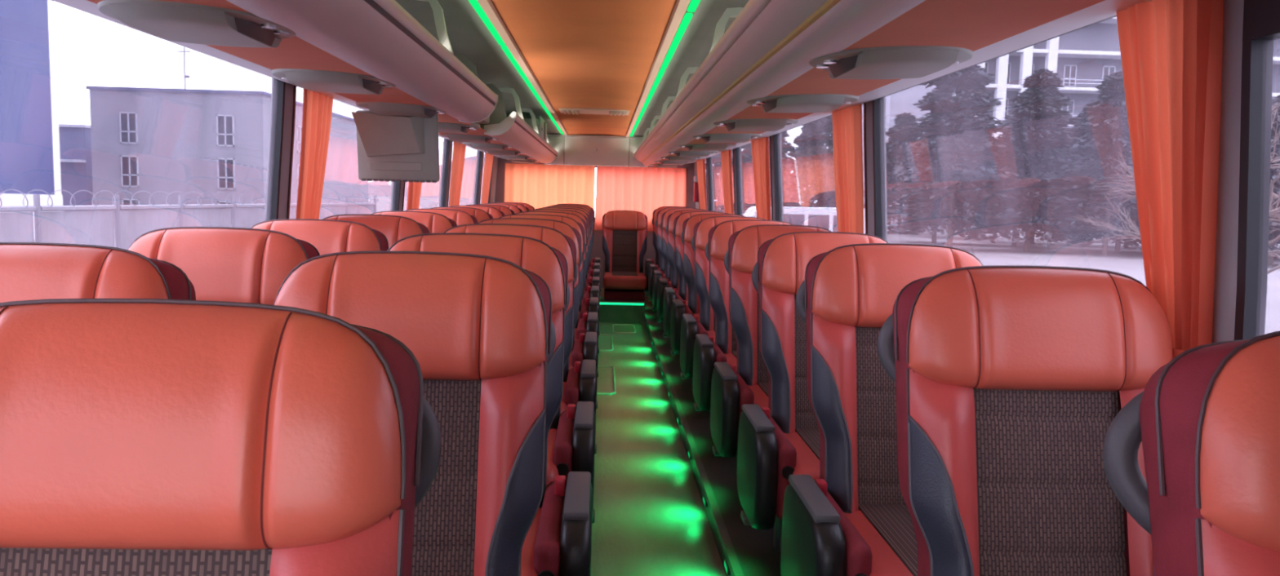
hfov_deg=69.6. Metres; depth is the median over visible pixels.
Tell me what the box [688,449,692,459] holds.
light
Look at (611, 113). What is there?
grille
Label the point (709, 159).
window
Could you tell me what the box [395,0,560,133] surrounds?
lining
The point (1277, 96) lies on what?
pine tree
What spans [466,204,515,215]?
seat
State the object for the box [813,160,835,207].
pine tree
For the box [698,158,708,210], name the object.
window
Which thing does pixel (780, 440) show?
seat
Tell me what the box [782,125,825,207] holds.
pine tree
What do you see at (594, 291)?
seat
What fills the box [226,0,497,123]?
luggage rack
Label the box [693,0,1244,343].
window frame
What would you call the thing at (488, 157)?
curtain
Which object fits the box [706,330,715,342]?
seat cushion
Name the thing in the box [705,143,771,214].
pine tree
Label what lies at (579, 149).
panel
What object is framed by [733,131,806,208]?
pine tree
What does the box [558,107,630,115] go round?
ceiling vent
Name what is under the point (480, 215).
seat
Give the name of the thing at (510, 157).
vent unit
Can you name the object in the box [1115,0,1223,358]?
curtain
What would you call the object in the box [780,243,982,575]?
seat
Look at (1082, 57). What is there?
balcony building
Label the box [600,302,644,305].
light
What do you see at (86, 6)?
trim
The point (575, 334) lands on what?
seat cushion
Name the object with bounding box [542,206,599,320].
seat
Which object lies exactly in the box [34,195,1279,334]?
ground
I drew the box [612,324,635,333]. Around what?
floor hatch
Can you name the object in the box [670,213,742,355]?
seat
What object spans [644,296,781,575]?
floor
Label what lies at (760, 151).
curtain
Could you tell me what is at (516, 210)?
seat
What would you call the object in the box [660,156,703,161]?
vent unit
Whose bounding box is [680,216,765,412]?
seat
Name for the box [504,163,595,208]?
curtain
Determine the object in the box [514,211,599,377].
seat
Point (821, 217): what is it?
minibus
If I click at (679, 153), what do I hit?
vent unit
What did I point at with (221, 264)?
seat
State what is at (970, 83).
pine tree
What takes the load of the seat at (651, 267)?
on the floor at (756, 553)
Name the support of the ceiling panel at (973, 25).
attached to the luggage rack at (769, 44)
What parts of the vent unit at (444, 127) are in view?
panel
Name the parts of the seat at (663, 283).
armrest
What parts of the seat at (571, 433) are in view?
release lever, grab handle, armrest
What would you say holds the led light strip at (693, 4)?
attached to the lining at (695, 46)
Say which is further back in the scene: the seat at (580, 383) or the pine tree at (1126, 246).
the pine tree at (1126, 246)
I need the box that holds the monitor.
[351,110,439,182]
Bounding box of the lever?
[591,508,595,523]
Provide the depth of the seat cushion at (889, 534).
2.20 m
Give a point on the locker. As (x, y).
(541, 125)
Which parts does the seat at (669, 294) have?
armrest, grab handle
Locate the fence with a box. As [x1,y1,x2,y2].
[0,189,377,249]
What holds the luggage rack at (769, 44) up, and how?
attached to the lining at (695, 46)
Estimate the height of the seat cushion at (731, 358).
0.145 m
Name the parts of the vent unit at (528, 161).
panel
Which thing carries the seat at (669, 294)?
on the floor at (756, 553)
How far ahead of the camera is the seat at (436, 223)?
4.82 m
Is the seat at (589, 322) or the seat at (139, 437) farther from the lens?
the seat at (589, 322)
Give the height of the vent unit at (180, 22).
0.050 m
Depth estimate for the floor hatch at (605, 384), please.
6.69 m
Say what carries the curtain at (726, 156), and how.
hanging from the window frame at (1228, 200)
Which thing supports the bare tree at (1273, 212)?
on the ground
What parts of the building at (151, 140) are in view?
pane, pane, pane, pane, pane, pane, pane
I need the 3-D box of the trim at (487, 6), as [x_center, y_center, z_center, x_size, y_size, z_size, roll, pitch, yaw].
[-0.629,-1.222,4.800,0.049,0.064,12.440,1,6,-2]
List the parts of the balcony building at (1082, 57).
pane, pane, pane, pane, railing, railing, pane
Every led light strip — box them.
[468,0,564,134]
[630,0,700,136]
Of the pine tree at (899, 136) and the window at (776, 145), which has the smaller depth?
the window at (776, 145)
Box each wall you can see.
[264,78,497,221]
[494,133,695,296]
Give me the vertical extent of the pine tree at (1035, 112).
9.363 m
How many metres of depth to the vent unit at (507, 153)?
8.11 m
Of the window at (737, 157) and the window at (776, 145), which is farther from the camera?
the window at (737, 157)
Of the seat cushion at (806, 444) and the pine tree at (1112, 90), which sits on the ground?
the pine tree at (1112, 90)
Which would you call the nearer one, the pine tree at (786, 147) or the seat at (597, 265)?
the seat at (597, 265)
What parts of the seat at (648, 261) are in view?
armrest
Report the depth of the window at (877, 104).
3.75 m
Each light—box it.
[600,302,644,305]
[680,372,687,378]
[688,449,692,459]
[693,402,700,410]
[702,494,707,506]
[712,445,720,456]
[724,559,730,575]
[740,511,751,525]
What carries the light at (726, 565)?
attached to the floor at (756, 553)
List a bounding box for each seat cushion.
[520,506,542,575]
[546,428,559,486]
[560,382,567,414]
[568,351,573,369]
[574,328,577,341]
[603,271,646,289]
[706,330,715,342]
[724,353,737,365]
[747,384,768,408]
[784,431,819,480]
[844,510,913,575]
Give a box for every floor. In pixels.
[591,322,725,575]
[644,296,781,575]
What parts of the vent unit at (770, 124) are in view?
panel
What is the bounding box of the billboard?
[0,0,62,239]
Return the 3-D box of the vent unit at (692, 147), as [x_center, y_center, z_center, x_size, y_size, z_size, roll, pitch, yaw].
[0.473,-0.999,6.496,0.413,0.061,0.413,7,8,42]
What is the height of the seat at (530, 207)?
1.116 m
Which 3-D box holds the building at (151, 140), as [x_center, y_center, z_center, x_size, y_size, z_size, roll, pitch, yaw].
[-31.777,-11.548,75.943,11.700,12.600,28.150,1,6,-2]
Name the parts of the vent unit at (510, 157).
panel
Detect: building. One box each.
[58,124,93,211]
[85,47,368,221]
[368,153,484,199]
[862,17,1279,233]
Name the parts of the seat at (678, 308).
armrest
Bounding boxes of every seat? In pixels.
[0,242,195,302]
[0,298,441,575]
[128,226,319,305]
[250,218,388,255]
[273,250,555,575]
[323,213,429,248]
[370,210,457,233]
[387,232,592,575]
[404,208,478,226]
[430,206,493,222]
[443,223,595,523]
[451,205,505,218]
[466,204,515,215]
[477,217,596,454]
[481,203,522,213]
[495,202,528,212]
[499,213,598,408]
[503,202,534,210]
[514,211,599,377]
[527,208,599,353]
[534,207,599,335]
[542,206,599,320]
[549,205,599,309]
[553,204,600,299]
[556,204,600,291]
[602,210,647,301]
[644,206,689,292]
[648,207,695,300]
[652,208,705,311]
[657,209,715,322]
[662,211,727,337]
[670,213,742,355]
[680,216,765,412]
[692,219,793,410]
[710,224,831,457]
[736,231,888,552]
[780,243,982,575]
[877,265,1173,575]
[1102,330,1279,575]
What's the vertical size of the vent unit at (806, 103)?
0.061 m
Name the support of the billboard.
on the ground
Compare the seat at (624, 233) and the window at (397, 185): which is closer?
the window at (397, 185)
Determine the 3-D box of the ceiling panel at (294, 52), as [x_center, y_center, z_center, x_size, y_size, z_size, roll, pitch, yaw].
[-1.093,-0.891,4.845,0.353,0.024,12.500,1,6,-2]
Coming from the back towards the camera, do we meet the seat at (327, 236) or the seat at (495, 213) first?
the seat at (495, 213)
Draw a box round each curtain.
[295,88,333,219]
[406,182,422,209]
[448,142,466,206]
[481,152,493,204]
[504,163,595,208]
[595,165,686,231]
[696,159,706,210]
[720,150,733,214]
[751,137,770,220]
[831,104,863,233]
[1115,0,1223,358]
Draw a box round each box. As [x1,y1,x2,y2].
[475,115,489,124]
[693,176,698,202]
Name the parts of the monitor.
recess panel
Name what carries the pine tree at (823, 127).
on the ground
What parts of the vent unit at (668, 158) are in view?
panel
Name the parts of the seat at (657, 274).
armrest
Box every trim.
[53,0,501,158]
[476,0,568,135]
[625,0,690,137]
[643,311,743,575]
[685,0,1152,164]
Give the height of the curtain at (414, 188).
0.890 m
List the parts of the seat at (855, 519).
grab handle, armrest, release lever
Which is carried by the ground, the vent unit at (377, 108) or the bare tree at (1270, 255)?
the bare tree at (1270, 255)
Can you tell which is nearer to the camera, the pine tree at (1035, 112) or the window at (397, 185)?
the window at (397, 185)
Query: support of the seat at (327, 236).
on the floor
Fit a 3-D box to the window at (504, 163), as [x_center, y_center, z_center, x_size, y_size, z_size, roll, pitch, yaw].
[-0.536,-1.157,11.153,2.200,0.640,0.050,1,6,-2]
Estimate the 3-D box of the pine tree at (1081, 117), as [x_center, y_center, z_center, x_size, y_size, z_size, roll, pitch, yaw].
[34.126,-8.602,70.896,7.101,10.167,7.141,-2,7,-28]
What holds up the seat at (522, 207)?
on the floor
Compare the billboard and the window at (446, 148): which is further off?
the billboard
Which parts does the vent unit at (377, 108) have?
panel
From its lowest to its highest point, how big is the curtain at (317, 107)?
0.890 m
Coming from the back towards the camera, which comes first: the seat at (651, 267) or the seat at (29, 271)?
the seat at (651, 267)
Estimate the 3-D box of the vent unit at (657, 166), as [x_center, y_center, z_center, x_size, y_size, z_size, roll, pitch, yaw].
[0.308,-1.419,10.632,0.413,0.061,0.413,7,8,42]
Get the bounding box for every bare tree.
[1073,102,1279,274]
[1267,163,1279,259]
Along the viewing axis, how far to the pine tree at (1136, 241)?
53.62 m
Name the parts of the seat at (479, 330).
grab handle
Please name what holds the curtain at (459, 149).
hanging from the wall at (289, 90)
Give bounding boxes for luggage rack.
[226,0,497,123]
[480,83,557,164]
[633,0,925,165]
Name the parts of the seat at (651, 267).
armrest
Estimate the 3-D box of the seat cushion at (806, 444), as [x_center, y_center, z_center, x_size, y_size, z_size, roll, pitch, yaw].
[0.690,0.599,2.991,0.470,0.145,0.530,1,6,-2]
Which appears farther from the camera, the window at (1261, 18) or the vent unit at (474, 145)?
the vent unit at (474, 145)
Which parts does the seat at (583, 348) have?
release lever, armrest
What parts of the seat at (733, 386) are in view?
armrest, grab handle, release lever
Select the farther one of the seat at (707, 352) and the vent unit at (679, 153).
the vent unit at (679, 153)
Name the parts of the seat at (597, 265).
armrest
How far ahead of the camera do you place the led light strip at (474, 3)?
4.55 m
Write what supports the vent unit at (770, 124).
attached to the luggage rack at (769, 44)
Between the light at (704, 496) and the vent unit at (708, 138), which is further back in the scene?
the vent unit at (708, 138)
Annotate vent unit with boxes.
[97,0,296,48]
[271,68,395,94]
[355,102,447,118]
[438,122,479,133]
[439,133,497,143]
[462,142,513,151]
[480,149,524,155]
[494,155,533,160]
[506,159,539,164]
[649,164,682,168]
[654,160,691,164]
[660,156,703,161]
[668,151,717,156]
[678,143,736,151]
[692,133,761,142]
[713,118,798,131]
[746,93,858,113]
[808,45,973,79]
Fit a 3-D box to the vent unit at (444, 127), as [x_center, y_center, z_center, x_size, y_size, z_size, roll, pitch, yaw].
[-1.105,-0.904,5.165,0.410,0.050,0.430,3,6,-3]
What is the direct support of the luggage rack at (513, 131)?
attached to the lining at (468, 34)
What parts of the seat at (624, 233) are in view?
seat frame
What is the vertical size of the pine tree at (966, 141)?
10.845 m
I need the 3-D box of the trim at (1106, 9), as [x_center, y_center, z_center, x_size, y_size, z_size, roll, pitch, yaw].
[0.813,-0.881,4.922,0.200,0.061,12.500,1,6,-2]
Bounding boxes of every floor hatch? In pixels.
[596,365,615,394]
[598,333,613,351]
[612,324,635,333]
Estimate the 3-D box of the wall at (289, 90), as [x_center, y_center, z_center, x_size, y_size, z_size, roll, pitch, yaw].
[-1.520,-0.152,4.903,0.100,2.060,12.500,1,6,-2]
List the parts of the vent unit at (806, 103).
panel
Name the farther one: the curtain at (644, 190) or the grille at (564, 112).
the curtain at (644, 190)
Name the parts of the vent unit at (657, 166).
panel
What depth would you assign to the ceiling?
4.49 m
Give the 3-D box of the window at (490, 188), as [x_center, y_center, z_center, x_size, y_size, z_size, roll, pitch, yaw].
[-1.712,-1.128,10.153,0.085,0.780,0.890,1,6,-2]
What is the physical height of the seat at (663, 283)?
1.116 m
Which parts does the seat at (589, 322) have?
release lever, armrest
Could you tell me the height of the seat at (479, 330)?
1.116 m
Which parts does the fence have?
panel, post, panel, post, panel, post, panel, post, panel, panel, panel, post, panel, post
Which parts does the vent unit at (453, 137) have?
panel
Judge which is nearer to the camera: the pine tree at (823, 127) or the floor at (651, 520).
the floor at (651, 520)
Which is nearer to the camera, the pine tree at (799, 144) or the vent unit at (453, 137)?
the vent unit at (453, 137)
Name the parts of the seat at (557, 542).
release lever, grab handle, armrest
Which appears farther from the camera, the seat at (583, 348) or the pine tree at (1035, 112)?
the pine tree at (1035, 112)
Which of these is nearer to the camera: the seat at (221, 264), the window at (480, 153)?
the seat at (221, 264)
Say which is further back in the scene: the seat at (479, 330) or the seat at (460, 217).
the seat at (460, 217)
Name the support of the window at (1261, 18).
in the window frame at (1228, 200)
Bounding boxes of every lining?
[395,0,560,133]
[632,0,749,136]
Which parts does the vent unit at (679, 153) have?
panel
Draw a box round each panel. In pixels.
[86,0,540,162]
[544,133,648,167]
[654,0,1106,164]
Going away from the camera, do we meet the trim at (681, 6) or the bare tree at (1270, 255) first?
the trim at (681, 6)
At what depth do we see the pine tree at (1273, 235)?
44.31 m
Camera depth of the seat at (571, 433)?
3.08 m
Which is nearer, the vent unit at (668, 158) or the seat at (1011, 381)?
the seat at (1011, 381)
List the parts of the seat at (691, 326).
armrest, grab handle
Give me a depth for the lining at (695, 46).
4.49 m
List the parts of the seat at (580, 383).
release lever, armrest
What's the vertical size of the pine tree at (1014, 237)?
9.168 m
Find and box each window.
[51,0,285,221]
[286,85,400,218]
[402,138,449,210]
[447,141,482,206]
[479,152,493,204]
[504,163,687,217]
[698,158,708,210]
[707,149,735,214]
[734,136,773,220]
[773,102,867,234]
[872,15,1116,239]
[1234,0,1279,340]
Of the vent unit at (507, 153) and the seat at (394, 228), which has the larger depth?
the vent unit at (507, 153)
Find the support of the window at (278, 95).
in the wall at (289, 90)
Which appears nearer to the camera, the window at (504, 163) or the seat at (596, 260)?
the seat at (596, 260)
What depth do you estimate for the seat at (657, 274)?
8.80 m
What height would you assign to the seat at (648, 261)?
1.116 m
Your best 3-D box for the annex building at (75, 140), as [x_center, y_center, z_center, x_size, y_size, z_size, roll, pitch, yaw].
[-45.432,-9.586,75.873,7.600,6.800,15.600,1,6,-2]
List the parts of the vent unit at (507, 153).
panel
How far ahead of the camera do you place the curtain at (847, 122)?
3.98 m
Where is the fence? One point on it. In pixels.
(52, 224)
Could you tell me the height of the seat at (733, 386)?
1.116 m
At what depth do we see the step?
9.78 m
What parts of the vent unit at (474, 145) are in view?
panel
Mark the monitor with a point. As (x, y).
(393, 148)
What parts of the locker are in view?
door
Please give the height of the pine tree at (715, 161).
11.296 m
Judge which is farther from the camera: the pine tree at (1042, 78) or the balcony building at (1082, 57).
the balcony building at (1082, 57)
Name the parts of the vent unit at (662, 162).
panel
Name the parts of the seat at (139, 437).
grab handle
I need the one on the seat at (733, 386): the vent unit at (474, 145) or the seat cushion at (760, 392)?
the seat cushion at (760, 392)
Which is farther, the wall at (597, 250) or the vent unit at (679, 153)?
the wall at (597, 250)
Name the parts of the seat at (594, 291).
armrest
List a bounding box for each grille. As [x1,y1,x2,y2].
[561,110,580,115]
[608,111,626,115]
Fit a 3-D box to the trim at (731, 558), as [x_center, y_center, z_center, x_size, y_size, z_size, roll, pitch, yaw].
[0.270,0.815,4.319,0.030,0.027,11.000,1,6,-2]
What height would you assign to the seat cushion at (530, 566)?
0.145 m
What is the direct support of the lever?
attached to the seat at (571, 433)
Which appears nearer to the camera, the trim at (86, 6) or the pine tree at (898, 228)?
the trim at (86, 6)
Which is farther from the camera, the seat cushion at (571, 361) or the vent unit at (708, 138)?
the vent unit at (708, 138)
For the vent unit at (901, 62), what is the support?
attached to the luggage rack at (769, 44)
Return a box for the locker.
[524,115,546,142]
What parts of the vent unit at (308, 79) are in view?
panel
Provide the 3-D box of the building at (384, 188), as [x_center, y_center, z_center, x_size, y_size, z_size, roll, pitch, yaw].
[-165.185,-52.039,380.421,220.000,23.987,120.000,1,6,-2]
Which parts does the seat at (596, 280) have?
armrest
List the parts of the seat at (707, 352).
armrest, grab handle, release lever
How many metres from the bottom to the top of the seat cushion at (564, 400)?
0.145 m
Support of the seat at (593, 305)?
on the floor
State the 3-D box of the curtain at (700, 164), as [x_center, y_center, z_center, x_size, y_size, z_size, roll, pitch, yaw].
[0.662,-0.997,10.118,0.100,0.890,0.564,1,6,-7]
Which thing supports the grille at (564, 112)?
attached to the ceiling vent at (577, 111)
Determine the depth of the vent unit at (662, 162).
9.44 m
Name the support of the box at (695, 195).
attached to the window frame at (1228, 200)
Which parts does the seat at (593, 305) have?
release lever, armrest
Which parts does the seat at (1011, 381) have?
grab handle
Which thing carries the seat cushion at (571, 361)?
on the seat at (583, 348)
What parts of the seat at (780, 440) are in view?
grab handle, armrest, release lever, leg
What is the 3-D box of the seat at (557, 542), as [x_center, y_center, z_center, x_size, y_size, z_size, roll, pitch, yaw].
[-0.408,0.436,2.274,0.619,1.116,0.854,1,6,-2]
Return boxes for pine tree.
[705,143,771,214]
[705,157,753,214]
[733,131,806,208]
[782,115,835,207]
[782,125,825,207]
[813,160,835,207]
[863,112,942,228]
[886,65,1036,247]
[888,132,976,243]
[906,102,988,238]
[957,103,1075,247]
[963,88,1093,252]
[978,67,1089,244]
[1040,71,1140,255]
[1047,111,1113,233]
[1071,121,1141,252]
[1077,182,1137,248]
[1117,218,1141,245]
[1267,98,1279,266]
[1274,95,1279,246]
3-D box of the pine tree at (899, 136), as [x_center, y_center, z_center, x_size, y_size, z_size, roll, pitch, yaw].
[22.490,-9.723,78.311,7.467,10.338,7.857,-2,7,-30]
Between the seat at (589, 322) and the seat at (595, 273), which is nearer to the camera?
the seat at (589, 322)
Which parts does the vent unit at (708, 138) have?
panel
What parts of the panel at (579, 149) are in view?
panel, rail, panel, panel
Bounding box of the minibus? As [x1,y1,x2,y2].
[742,206,865,234]
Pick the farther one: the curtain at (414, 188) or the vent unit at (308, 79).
the curtain at (414, 188)
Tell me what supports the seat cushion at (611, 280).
on the seat at (624, 233)
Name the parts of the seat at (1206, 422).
grab handle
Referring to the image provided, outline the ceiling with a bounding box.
[490,0,676,136]
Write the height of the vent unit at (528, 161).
0.050 m
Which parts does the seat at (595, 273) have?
armrest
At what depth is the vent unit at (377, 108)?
3.98 m
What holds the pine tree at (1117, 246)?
on the ground
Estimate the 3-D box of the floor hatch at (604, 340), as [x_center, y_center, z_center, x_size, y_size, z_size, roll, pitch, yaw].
[-0.380,0.496,8.435,0.257,0.014,0.912,1,6,-2]
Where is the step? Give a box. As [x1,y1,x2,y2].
[599,288,644,323]
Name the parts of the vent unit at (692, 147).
panel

